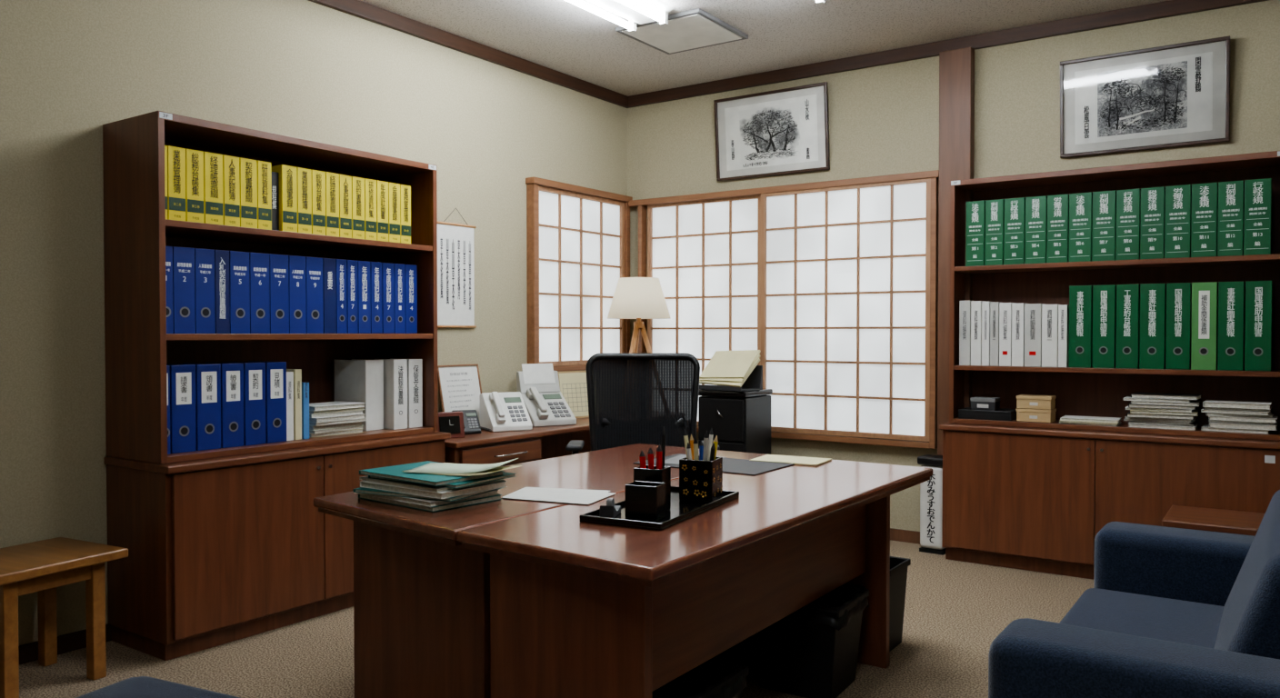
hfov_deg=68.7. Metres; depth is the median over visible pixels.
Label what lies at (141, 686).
ottoman
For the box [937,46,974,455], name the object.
pillar
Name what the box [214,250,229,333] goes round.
binder
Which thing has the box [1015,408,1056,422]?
box
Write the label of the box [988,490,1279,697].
armchair
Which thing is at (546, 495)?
sheet
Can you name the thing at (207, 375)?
binder
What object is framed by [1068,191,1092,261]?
book
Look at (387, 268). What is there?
binder
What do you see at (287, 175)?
book
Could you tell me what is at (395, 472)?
folder
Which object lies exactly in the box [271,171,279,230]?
book
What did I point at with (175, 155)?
book
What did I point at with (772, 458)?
notepad
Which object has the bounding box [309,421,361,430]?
folder
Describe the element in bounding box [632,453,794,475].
desk mat
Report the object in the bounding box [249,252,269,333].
binder
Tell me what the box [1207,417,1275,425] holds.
folder
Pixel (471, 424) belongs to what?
calculator
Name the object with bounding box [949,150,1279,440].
bookshelf
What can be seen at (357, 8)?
trim
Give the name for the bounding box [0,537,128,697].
stool
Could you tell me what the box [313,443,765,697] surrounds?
office desk
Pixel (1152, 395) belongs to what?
folder
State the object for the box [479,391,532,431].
desk telephone
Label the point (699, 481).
pen cup
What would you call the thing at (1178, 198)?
book
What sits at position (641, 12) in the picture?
fluorescent light
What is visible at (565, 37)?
ceiling
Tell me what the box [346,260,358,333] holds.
binder
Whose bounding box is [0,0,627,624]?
wall
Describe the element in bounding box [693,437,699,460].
pen
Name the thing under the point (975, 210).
book
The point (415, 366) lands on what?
box file
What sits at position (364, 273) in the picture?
binder
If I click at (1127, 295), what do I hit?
binder
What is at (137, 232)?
bookshelf
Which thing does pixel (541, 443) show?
desk
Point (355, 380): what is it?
box file
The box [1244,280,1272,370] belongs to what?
binder
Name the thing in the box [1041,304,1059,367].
booklet
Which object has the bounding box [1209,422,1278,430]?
folder
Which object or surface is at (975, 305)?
booklet
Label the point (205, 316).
binder
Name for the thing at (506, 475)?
folder
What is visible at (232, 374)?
binder
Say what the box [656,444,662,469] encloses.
pen
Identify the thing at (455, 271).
scroll
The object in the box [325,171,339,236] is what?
book
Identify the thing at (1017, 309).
booklet
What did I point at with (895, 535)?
baseboard
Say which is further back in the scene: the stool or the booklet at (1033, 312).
the booklet at (1033, 312)
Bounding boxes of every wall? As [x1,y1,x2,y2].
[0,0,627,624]
[627,0,1279,531]
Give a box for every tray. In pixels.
[579,486,739,530]
[699,350,762,391]
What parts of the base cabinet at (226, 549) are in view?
door, door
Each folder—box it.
[309,400,365,410]
[309,407,364,413]
[309,410,363,418]
[309,413,365,422]
[309,418,366,425]
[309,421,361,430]
[309,425,362,433]
[309,429,363,437]
[353,487,504,501]
[354,490,499,507]
[358,494,502,511]
[359,460,504,486]
[359,476,504,492]
[360,480,507,499]
[368,471,515,488]
[1059,420,1119,424]
[1059,421,1121,426]
[1060,415,1121,422]
[1123,396,1191,402]
[1123,418,1194,424]
[1125,406,1194,412]
[1125,416,1196,422]
[1126,411,1195,419]
[1127,420,1195,426]
[1128,401,1196,409]
[1128,423,1197,429]
[1130,392,1201,399]
[1130,400,1199,406]
[1130,410,1198,416]
[1200,409,1271,415]
[1201,424,1269,434]
[1202,400,1271,409]
[1203,407,1270,411]
[1205,412,1273,418]
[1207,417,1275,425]
[1209,415,1278,422]
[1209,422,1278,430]
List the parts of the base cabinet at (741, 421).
drawer, drawer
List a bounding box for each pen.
[639,450,646,469]
[647,447,654,469]
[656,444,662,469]
[660,426,665,469]
[683,429,689,459]
[686,442,691,459]
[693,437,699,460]
[699,440,703,460]
[702,430,708,460]
[707,428,713,460]
[709,442,715,460]
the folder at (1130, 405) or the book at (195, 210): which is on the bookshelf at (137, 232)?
the book at (195, 210)
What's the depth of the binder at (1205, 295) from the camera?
4.50 m
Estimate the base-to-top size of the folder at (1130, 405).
0.017 m
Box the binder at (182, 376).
[166,363,196,453]
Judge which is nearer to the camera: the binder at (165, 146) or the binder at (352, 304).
the binder at (165, 146)
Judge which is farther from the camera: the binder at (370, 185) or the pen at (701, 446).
the binder at (370, 185)
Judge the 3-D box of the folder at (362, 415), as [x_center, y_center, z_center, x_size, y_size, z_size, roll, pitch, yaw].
[-1.452,0.318,4.362,0.190,0.020,0.280,1,1,32]
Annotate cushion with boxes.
[1059,588,1224,649]
[1213,490,1279,659]
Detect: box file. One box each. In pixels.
[333,359,383,430]
[372,359,407,429]
[390,358,422,428]
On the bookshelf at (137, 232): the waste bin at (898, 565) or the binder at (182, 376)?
the binder at (182, 376)
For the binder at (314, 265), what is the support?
on the bookshelf at (137, 232)
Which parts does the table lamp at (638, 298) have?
leg, leg, lamp shade, leg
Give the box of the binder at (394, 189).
[388,182,399,242]
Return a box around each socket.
[628,20,636,32]
[659,11,668,25]
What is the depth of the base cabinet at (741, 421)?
5.65 m
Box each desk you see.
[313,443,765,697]
[444,417,590,466]
[456,460,932,697]
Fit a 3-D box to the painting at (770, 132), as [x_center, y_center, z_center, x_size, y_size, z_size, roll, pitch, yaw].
[0.833,-1.389,6.038,0.430,0.339,0.026,1,1,35]
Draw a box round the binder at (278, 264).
[269,253,289,333]
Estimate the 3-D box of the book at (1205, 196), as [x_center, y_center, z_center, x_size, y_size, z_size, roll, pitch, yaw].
[2.758,-0.619,4.569,0.105,0.352,0.202,1,1,35]
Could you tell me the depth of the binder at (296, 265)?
4.10 m
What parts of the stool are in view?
leg, leg, leg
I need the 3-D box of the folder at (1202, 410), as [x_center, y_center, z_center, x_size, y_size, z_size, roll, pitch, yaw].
[2.862,0.298,4.498,0.270,0.013,0.170,1,1,38]
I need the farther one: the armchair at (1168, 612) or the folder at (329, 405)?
the folder at (329, 405)
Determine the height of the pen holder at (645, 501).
0.095 m
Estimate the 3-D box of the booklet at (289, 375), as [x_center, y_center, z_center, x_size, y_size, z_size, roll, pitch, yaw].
[-1.617,0.250,4.152,0.221,0.300,0.038,1,1,35]
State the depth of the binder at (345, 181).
4.31 m
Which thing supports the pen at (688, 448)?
in the pen cup
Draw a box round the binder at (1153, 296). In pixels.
[1139,283,1166,369]
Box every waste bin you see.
[753,583,869,697]
[889,556,910,651]
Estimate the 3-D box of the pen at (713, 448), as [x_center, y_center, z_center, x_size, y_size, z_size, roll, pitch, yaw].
[0.214,0.370,2.860,0.034,0.169,0.014,1,1,35]
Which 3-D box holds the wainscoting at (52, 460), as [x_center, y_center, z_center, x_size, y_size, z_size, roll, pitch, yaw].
[-3.237,0.665,2.238,0.003,0.952,3.760,1,1,35]
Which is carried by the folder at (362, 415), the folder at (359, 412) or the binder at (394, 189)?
the folder at (359, 412)
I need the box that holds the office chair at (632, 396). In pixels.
[565,352,719,454]
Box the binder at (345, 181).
[339,174,351,238]
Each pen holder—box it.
[625,480,665,521]
[633,465,670,511]
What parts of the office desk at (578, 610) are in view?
panel, under frame, modesty panel, panel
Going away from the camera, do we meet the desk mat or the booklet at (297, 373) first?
the desk mat
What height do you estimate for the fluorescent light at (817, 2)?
0.079 m
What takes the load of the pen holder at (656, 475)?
on the tray at (681, 511)
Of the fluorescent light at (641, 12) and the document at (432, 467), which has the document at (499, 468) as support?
the document at (432, 467)
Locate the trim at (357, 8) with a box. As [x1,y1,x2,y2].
[308,0,629,108]
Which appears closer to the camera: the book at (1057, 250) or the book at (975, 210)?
the book at (1057, 250)
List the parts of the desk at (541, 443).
drawer, drawer handle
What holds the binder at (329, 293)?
on the bookshelf at (137, 232)
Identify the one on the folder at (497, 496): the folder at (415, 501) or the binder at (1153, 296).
the folder at (415, 501)
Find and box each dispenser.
[599,498,620,518]
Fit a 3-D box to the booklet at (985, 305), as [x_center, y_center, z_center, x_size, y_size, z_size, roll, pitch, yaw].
[1.931,-0.085,5.166,0.039,0.347,0.201,1,1,35]
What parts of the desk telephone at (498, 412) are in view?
cord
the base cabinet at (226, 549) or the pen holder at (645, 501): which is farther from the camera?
the base cabinet at (226, 549)
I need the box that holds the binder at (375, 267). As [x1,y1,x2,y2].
[370,261,382,333]
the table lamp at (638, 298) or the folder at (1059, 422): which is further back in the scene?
the table lamp at (638, 298)
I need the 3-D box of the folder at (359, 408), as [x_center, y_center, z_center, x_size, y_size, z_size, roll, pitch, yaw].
[-1.459,0.282,4.380,0.190,0.012,0.280,1,1,37]
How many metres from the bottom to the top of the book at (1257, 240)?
0.352 m
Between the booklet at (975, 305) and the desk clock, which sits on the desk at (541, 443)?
the desk clock
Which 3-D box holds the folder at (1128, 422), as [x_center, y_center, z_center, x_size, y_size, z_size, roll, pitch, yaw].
[2.613,0.368,4.693,0.290,0.010,0.170,1,1,32]
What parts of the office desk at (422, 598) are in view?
under frame, panel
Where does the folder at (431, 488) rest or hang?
on the folder at (445, 495)
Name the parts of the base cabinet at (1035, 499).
door, door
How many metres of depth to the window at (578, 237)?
6.20 m
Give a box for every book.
[167,145,186,221]
[185,149,204,223]
[203,151,223,225]
[222,154,239,226]
[239,157,257,228]
[256,160,271,229]
[271,164,297,232]
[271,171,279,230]
[296,167,311,233]
[311,170,325,235]
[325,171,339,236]
[965,200,985,266]
[984,199,1004,265]
[1003,197,1025,264]
[1024,195,1047,263]
[1046,193,1069,262]
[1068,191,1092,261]
[1091,190,1116,260]
[1115,188,1140,259]
[1140,186,1165,259]
[1164,184,1191,258]
[1190,182,1218,257]
[1217,180,1244,256]
[1243,178,1272,255]
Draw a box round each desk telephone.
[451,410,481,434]
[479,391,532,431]
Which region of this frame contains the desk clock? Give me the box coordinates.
[438,411,464,438]
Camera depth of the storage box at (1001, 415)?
5.09 m
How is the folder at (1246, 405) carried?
on the folder at (1205, 408)
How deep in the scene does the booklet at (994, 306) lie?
5.06 m
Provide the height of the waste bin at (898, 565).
0.338 m
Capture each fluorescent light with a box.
[565,0,673,32]
[815,0,824,4]
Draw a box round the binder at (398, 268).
[393,263,405,333]
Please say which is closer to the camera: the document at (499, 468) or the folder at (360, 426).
the document at (499, 468)
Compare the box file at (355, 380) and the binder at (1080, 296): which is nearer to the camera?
the box file at (355, 380)
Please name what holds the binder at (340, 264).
on the bookshelf at (137, 232)
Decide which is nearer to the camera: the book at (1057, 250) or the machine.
the book at (1057, 250)
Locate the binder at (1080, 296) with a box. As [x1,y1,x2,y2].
[1068,285,1092,368]
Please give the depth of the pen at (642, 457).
2.69 m
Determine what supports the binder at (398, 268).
on the bookshelf at (137, 232)
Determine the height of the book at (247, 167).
0.293 m
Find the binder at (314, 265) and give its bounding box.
[305,256,323,333]
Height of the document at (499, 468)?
0.012 m
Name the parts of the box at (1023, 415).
name plate, lid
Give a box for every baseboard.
[18,623,110,664]
[890,528,919,544]
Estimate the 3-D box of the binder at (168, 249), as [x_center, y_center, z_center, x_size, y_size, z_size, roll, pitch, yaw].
[-1.944,-0.231,3.699,0.272,0.340,0.061,1,1,35]
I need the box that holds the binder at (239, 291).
[229,250,249,333]
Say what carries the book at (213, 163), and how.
on the bookshelf at (137, 232)
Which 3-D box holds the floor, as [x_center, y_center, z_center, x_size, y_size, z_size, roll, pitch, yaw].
[0.109,1.263,2.133,5.870,0.100,7.630,1,1,35]
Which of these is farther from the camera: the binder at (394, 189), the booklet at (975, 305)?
the booklet at (975, 305)
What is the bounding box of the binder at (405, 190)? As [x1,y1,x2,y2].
[400,184,410,243]
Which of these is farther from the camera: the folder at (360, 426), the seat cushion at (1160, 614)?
the folder at (360, 426)
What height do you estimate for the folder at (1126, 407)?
0.013 m
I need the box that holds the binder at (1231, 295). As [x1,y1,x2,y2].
[1217,281,1245,370]
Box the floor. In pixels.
[19,540,1094,697]
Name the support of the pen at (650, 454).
in the pen holder at (656, 475)
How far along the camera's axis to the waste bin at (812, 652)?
3.21 m
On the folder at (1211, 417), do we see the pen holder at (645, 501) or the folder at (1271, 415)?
the folder at (1271, 415)
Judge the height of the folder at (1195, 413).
0.015 m
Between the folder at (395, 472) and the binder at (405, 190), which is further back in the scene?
the binder at (405, 190)
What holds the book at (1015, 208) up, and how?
on the bookshelf at (1078, 391)
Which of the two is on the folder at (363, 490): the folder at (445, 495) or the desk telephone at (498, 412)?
the folder at (445, 495)
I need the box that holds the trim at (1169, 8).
[628,0,1268,107]
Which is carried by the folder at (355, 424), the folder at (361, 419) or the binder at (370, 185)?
the folder at (361, 419)
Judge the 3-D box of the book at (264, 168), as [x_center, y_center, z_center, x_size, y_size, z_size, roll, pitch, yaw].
[-1.686,-0.648,4.036,0.241,0.293,0.066,1,1,35]
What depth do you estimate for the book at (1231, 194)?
4.43 m
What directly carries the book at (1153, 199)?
on the bookshelf at (1078, 391)
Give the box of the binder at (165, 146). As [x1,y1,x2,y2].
[164,145,167,219]
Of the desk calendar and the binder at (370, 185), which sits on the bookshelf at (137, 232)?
the binder at (370, 185)
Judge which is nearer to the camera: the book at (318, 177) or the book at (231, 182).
the book at (231, 182)
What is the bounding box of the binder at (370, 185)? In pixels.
[364,178,376,240]
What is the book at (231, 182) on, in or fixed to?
on the bookshelf at (137, 232)
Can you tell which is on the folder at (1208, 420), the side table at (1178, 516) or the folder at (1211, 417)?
the folder at (1211, 417)
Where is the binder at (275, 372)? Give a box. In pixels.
[248,360,286,443]
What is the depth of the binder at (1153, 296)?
4.62 m
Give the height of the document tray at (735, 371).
0.244 m
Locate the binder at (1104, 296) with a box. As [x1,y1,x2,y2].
[1092,284,1116,368]
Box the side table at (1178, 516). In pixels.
[1161,505,1264,536]
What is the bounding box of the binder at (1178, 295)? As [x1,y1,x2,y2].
[1165,282,1191,369]
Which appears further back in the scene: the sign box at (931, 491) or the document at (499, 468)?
the sign box at (931, 491)
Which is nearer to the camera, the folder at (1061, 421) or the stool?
the stool
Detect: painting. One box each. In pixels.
[739,101,800,163]
[1097,60,1187,137]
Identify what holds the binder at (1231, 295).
on the bookshelf at (1078, 391)
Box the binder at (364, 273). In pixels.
[357,260,370,333]
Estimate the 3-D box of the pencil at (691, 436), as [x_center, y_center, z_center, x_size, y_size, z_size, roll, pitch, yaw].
[0.168,0.360,2.906,0.013,0.189,0.037,-1,1,-35]
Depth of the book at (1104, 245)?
4.74 m
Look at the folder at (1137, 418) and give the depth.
4.62 m
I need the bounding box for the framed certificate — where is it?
[437,363,482,419]
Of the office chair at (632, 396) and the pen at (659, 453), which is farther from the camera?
the office chair at (632, 396)
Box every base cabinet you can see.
[104,431,450,660]
[698,388,772,454]
[939,421,1279,579]
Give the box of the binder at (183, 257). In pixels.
[172,246,195,333]
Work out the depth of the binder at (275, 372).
4.02 m
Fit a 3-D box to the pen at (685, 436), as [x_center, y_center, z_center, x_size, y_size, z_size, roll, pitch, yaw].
[0.153,0.350,2.887,0.040,0.209,0.013,0,1,15]
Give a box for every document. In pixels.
[401,462,521,476]
[403,458,518,473]
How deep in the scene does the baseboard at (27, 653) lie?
3.65 m
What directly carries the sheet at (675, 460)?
on the desk mat
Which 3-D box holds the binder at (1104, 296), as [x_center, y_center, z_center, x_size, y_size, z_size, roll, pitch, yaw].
[2.408,-0.115,4.833,0.102,0.420,0.222,1,1,35]
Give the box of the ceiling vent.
[615,8,748,54]
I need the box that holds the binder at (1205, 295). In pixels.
[1190,281,1218,369]
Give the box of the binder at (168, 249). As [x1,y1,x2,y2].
[165,245,173,333]
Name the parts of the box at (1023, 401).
lid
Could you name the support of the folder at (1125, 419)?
on the folder at (1128, 422)
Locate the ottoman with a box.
[75,676,240,697]
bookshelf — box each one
[102,110,438,464]
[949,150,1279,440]
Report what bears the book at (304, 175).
on the bookshelf at (137, 232)
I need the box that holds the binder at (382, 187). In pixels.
[376,180,388,241]
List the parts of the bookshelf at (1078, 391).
panel, shelf, shelf, panel, shelf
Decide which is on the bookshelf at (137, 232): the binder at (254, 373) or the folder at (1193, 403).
the binder at (254, 373)
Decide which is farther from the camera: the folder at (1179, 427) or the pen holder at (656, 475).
the folder at (1179, 427)
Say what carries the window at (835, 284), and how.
in the wall at (884, 120)
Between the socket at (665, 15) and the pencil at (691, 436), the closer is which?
the pencil at (691, 436)
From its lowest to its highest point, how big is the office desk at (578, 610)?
0.730 m
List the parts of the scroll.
rod, rod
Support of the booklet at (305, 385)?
on the bookshelf at (137, 232)
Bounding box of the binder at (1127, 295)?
[1115,284,1139,369]
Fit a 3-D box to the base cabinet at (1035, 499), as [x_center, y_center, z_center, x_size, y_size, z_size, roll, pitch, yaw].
[2.383,0.791,4.819,1.580,0.750,0.360,1,1,35]
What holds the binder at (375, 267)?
on the bookshelf at (137, 232)
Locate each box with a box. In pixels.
[917,454,945,555]
[958,407,1016,420]
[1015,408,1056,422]
[1016,394,1056,409]
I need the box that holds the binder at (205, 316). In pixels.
[194,248,215,333]
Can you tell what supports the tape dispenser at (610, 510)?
on the tray at (681, 511)
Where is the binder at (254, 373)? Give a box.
[210,361,265,445]
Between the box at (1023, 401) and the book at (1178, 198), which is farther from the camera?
the box at (1023, 401)
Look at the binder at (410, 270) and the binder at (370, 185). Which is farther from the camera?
the binder at (410, 270)
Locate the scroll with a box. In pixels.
[437,208,476,328]
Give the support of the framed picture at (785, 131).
attached to the wall at (884, 120)
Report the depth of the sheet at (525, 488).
3.08 m
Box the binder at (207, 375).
[177,362,220,450]
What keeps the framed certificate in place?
on the desk at (541, 443)
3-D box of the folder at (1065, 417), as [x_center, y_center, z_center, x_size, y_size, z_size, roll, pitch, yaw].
[2.346,0.363,4.875,0.270,0.012,0.180,1,1,32]
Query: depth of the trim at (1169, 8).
5.38 m
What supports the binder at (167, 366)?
on the bookshelf at (137, 232)
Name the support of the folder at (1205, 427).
on the bookshelf at (1078, 391)
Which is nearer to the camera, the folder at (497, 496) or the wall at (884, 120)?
the folder at (497, 496)
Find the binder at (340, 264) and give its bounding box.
[335,259,347,333]
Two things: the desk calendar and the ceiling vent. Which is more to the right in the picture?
the ceiling vent
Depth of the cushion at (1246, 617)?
2.03 m
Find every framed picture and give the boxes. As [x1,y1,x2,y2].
[713,81,829,181]
[1060,35,1229,158]
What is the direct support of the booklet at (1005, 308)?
on the bookshelf at (1078, 391)
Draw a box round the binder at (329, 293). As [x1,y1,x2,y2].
[322,258,336,333]
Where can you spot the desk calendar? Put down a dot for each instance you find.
(573, 384)
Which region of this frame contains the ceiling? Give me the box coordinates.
[359,0,1169,96]
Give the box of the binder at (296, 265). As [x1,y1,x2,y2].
[288,255,306,333]
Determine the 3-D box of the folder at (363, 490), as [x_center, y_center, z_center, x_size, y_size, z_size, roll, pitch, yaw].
[-0.654,0.434,2.917,0.370,0.010,0.270,0,1,26]
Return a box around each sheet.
[500,487,609,498]
[502,487,614,504]
[664,454,726,464]
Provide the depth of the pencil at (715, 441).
2.88 m
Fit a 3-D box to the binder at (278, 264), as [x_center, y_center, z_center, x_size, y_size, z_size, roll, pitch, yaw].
[-1.660,-0.238,4.107,0.272,0.340,0.089,1,1,35]
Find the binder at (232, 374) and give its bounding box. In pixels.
[197,361,243,448]
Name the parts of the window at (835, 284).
shoji panel, shoji panel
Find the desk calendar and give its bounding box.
[557,370,588,418]
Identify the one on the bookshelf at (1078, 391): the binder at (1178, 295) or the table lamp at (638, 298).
the binder at (1178, 295)
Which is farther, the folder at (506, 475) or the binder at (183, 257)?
the binder at (183, 257)
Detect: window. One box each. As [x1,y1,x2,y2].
[525,176,632,371]
[628,170,939,449]
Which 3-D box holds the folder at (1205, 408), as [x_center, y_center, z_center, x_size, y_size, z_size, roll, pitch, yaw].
[2.869,0.285,4.502,0.270,0.012,0.170,1,1,34]
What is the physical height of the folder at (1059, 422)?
0.008 m
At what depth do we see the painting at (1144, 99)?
4.82 m
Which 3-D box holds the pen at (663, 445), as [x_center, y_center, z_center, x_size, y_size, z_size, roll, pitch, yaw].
[0.064,0.340,2.688,0.020,0.235,0.012,0,1,-22]
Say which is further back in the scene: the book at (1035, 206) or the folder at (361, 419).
the book at (1035, 206)
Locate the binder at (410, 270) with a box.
[404,264,417,333]
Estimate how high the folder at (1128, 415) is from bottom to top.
0.018 m
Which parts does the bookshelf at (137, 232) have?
panel, panel, panel, shelf, shelf, shelf, panel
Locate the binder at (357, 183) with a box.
[351,176,364,239]
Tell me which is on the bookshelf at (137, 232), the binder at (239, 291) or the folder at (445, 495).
the binder at (239, 291)
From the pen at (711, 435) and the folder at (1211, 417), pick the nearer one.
the pen at (711, 435)
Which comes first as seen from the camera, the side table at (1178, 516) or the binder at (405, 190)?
the side table at (1178, 516)
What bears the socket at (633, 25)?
attached to the fluorescent light at (641, 12)
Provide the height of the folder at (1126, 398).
0.013 m
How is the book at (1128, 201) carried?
on the bookshelf at (1078, 391)
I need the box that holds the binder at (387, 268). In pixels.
[381,262,394,333]
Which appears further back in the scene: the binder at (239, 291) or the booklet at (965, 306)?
the booklet at (965, 306)
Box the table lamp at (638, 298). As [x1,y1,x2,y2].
[607,277,670,352]
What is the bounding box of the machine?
[516,363,576,427]
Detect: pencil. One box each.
[690,434,694,459]
[713,435,718,459]
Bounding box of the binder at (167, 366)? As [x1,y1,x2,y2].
[166,365,170,454]
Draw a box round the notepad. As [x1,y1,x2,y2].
[749,454,831,466]
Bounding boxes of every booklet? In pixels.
[286,369,301,439]
[286,371,293,440]
[301,380,309,439]
[959,300,970,365]
[970,300,983,365]
[981,301,995,365]
[990,301,999,366]
[999,302,1014,366]
[1011,303,1024,366]
[1024,303,1043,366]
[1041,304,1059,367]
[1058,304,1069,367]
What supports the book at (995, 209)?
on the bookshelf at (1078, 391)
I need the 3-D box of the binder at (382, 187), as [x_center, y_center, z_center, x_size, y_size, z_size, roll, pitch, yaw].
[-1.328,-0.657,4.552,0.241,0.293,0.068,1,1,35]
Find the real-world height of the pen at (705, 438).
0.209 m
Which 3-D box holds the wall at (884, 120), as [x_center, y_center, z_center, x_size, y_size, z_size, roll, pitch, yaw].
[2.252,-0.308,5.189,5.630,2.935,0.120,1,1,35]
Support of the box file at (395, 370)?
on the bookshelf at (137, 232)
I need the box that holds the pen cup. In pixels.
[679,455,722,502]
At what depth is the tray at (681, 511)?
2.62 m
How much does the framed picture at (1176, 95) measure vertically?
0.510 m
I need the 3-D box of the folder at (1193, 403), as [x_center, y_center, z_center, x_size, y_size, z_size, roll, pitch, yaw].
[2.621,0.267,4.674,0.290,0.015,0.170,1,1,33]
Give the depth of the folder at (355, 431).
4.32 m
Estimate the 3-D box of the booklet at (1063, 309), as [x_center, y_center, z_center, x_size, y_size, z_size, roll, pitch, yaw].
[2.249,-0.069,4.945,0.042,0.323,0.201,1,1,35]

